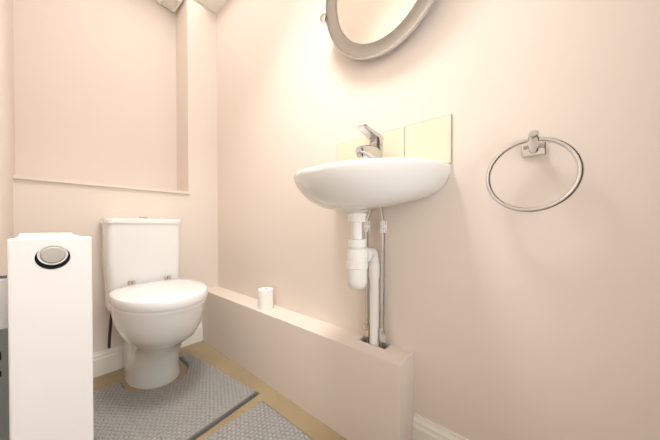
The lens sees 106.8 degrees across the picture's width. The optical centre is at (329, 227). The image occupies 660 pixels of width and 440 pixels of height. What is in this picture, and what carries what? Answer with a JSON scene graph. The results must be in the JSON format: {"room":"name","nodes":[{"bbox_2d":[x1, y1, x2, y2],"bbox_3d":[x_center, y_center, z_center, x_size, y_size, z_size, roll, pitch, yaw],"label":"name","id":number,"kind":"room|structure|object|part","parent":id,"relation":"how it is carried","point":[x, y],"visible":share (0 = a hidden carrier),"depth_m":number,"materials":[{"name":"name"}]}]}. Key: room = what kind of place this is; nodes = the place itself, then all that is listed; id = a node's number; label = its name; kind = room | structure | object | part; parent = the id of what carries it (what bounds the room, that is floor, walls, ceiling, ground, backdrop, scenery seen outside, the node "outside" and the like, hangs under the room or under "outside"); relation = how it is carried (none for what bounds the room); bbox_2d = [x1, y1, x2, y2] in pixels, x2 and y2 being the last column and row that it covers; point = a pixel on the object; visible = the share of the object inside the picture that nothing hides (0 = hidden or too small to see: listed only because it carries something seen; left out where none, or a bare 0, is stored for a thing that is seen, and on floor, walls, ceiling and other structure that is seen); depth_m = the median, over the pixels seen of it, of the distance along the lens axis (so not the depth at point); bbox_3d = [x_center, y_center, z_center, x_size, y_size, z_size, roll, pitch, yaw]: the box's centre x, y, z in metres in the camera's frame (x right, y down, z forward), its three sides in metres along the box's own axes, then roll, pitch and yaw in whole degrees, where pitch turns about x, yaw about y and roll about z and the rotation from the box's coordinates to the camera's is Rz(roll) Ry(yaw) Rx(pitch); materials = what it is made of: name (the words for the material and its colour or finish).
{"room":"bathroom","nodes":[
{"label":"bathroom","id":0,"kind":"room"},
{"bbox_2d":[0,0,14,275],"bbox_3d":[-0.912,-0.359,0.611,1.810,2.230,0.100,0,1,40],"label":"wall","id":1,"kind":"structure","parent":0,"point":[7,145],"depth_m":0.83,"materials":[{"name":"beige paint"}]},
{"bbox_2d":[0,233,93,439],"bbox_3d":[-0.659,0.326,0.559,0.414,0.620,0.130,0,1,40],"label":"radiator","id":2,"kind":"object","parent":1,"relation":"attached to","point":[46,359],"visible":1,"depth_m":0.44,"materials":[{"name":"white metal"}]},
{"bbox_2d":[13,0,176,189],"bbox_3d":[-1.316,-0.368,1.461,0.100,2.230,0.687,0,1,40],"label":"wall","id":3,"kind":"structure","parent":0,"point":[95,91],"depth_m":1.38,"materials":[{"name":"beige paint"}]},
{"bbox_2d":[13,179,188,352],"bbox_3d":[-1.201,0.268,1.372,0.200,0.959,0.687,0,1,40],"label":"wall","id":4,"kind":"structure","parent":0,"point":[54,207],"depth_m":1.24,"materials":[{"name":"beige paint"}]},
{"bbox_2d":[13,175,189,193],"bbox_3d":[-1.194,-0.219,1.363,0.216,0.016,0.691,0,1,40],"label":"trim","id":5,"kind":"structure","parent":4,"relation":"on","point":[21,177],"depth_m":1.22,"materials":[{"name":"beige paint"}]},
{"bbox_2d":[93,322,202,377],"bbox_3d":[-1.094,0.688,1.336,0.016,0.120,0.763,0,1,40],"label":"baseboard","id":6,"kind":"structure","parent":4,"relation":"attached to","point":[105,361],"depth_m":1.28,"materials":[{"name":"white paint"}]},
{"bbox_2d":[176,0,217,321],"bbox_3d":[-0.960,-0.371,1.733,0.300,2.230,0.187,0,1,40],"label":"wall","id":7,"kind":"structure","parent":0,"point":[196,70],"depth_m":1.63,"materials":[{"name":"beige paint"}]},
{"bbox_2d":[198,0,226,12],"bbox_3d":[-0.258,-1.515,0.689,2.700,0.080,1.074,0,1,40],"label":"ceiling","id":8,"kind":"structure","parent":0,"point":[215,6],"depth_m":1.62,"materials":[{"name":"white paint"}]},
{"bbox_2d":[157,0,182,11],"bbox_3d":[-1.033,-1.467,1.579,0.140,0.034,0.110,0,1,40],"label":"ceiling vent","id":9,"kind":"object","parent":8,"relation":"in","point":[173,5],"visible":0.98,"depth_m":1.59,"materials":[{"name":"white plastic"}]},
{"bbox_2d":[161,0,177,9],"bbox_3d":[-1.033,-1.451,1.579,0.100,0.004,0.070,0,1,40],"label":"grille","id":10,"kind":"object","parent":9,"relation":"attached to","point":[170,4],"depth_m":1.59,"materials":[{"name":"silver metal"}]},
{"bbox_2d":[93,340,346,439],"bbox_3d":[-0.258,0.794,0.712,2.700,0.080,1.074,0,1,40],"label":"floor","id":11,"kind":"structure","parent":0,"point":[311,426],"depth_m":1.14,"materials":[{"name":"laminate"}]},
{"bbox_2d":[99,217,207,388],"bbox_3d":[-0.823,0.347,1.167,0.637,0.806,0.350,0,1,40],"label":"toilet","id":12,"kind":"object","parent":11,"relation":"on","point":[154,304],"visible":1,"depth_m":1.15,"materials":[{"name":"white ceramic"}]},
{"bbox_3d":[-0.748,0.294,1.104,0.440,0.047,0.350,0,1,40],"label":"lid","id":13,"kind":"part","parent":12,"relation":"part of","materials":[{"name":"white plastic"}]},
{"bbox_2d":[93,353,259,439],"bbox_3d":[-0.714,0.741,1.074,0.620,0.017,0.500,0,1,34],"label":"bath mat","id":14,"kind":"object","parent":11,"relation":"on","point":[197,399],"visible":0.88,"depth_m":1.01,"materials":[{"name":"grey fabric"}]},
{"bbox_2d":[203,401,313,439],"bbox_3d":[-0.141,0.746,0.614,0.804,0.017,0.505,0,1,40],"label":"bath mat","id":15,"kind":"object","parent":11,"relation":"on","point":[262,420],"visible":1,"depth_m":0.90,"materials":[{"name":"grey fabric"}]},
{"bbox_2d":[202,290,401,439],"bbox_3d":[-0.316,0.582,1.194,1.390,0.336,0.016,0,1,40],"label":"wall","id":16,"kind":"structure","parent":11,"relation":"on","point":[347,391],"depth_m":0.97,"materials":[{"name":"beige paint"}]},
{"bbox_2d":[208,286,413,368],"bbox_3d":[-0.281,0.421,1.235,1.390,0.016,0.094,0,1,40],"label":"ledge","id":17,"kind":"structure","parent":16,"relation":"attached to","point":[337,332],"depth_m":1.01,"materials":[{"name":"beige paint"}]},
{"bbox_2d":[258,287,272,309],"bbox_3d":[-0.333,0.364,1.267,0.077,0.097,0.077,0,1,40],"label":"toilet roll","id":18,"kind":"object","parent":17,"relation":"on","point":[265,298],"visible":1,"depth_m":1.24,"materials":[{"name":"white paper"}]},
{"bbox_2d":[402,357,413,439],"bbox_3d":[0.247,0.594,0.797,0.016,0.320,0.094,0,1,40],"label":"wall","id":19,"kind":"structure","parent":11,"relation":"on","point":[407,393],"depth_m":0.79,"materials":[{"name":"beige paint"}]},
{"bbox_2d":[217,0,659,439],"bbox_3d":[0.054,-0.364,1.074,2.700,2.230,0.100,0,1,40],"label":"wall","id":20,"kind":"structure","parent":0,"point":[502,323],"depth_m":0.69,"materials":[{"name":"beige paint"}]},
{"bbox_2d":[294,114,451,348],"bbox_3d":[0.079,0.180,0.750,0.450,1.049,0.372,0,1,40],"label":"basin","id":21,"kind":"object","parent":20,"relation":"attached to","point":[370,171],"visible":1,"depth_m":0.73,"materials":[{"name":"white ceramic"}]},
{"bbox_2d":[356,124,383,158],"bbox_3d":[0.133,-0.261,0.819,0.059,0.132,0.139,0,1,40],"label":"tap","id":22,"kind":"object","parent":21,"relation":"on","point":[374,149],"depth_m":0.80,"materials":[{"name":"silver metal"}]},
{"bbox_3d":[0.133,0.118,0.836,0.060,0.097,0.155,0,1,40],"label":"trap arm","id":23,"kind":"part","parent":21,"relation":"part of"},
{"bbox_2d":[320,0,433,59],"bbox_3d":[0.177,-0.830,0.842,0.503,0.451,0.088,0,9,40],"label":"round mirror","id":24,"kind":"object","parent":20,"relation":"attached to","point":[364,29],"visible":1,"depth_m":0.86,"materials":[{"name":"grey mirror"}]},
{"label":"glass","id":25,"kind":"part","parent":24,"relation":"part of","materials":[{"name":"mirror"}]},
{"bbox_2d":[412,413,468,439],"bbox_3d":[0.627,0.691,0.531,0.909,0.130,0.016,0,1,40],"label":"baseboard","id":26,"kind":"structure","parent":20,"relation":"attached to","point":[423,428],"depth_m":0.79,"materials":[{"name":"white paint"}]},
{"bbox_2d":[485,130,584,211],"bbox_3d":[0.492,-0.134,0.603,0.184,0.194,0.065,0,1,40],"label":"towel ring","id":27,"kind":"object","parent":20,"relation":"attached to","point":[533,144],"visible":1,"depth_m":0.58,"materials":[{"name":"silver metal"}]},
{"bbox_3d":[0.496,-0.209,0.598,0.021,0.043,0.064,0,1,40],"label":"post","id":28,"kind":"part","parent":27,"relation":"part of","materials":[{"name":"silver metal"}]}
]}

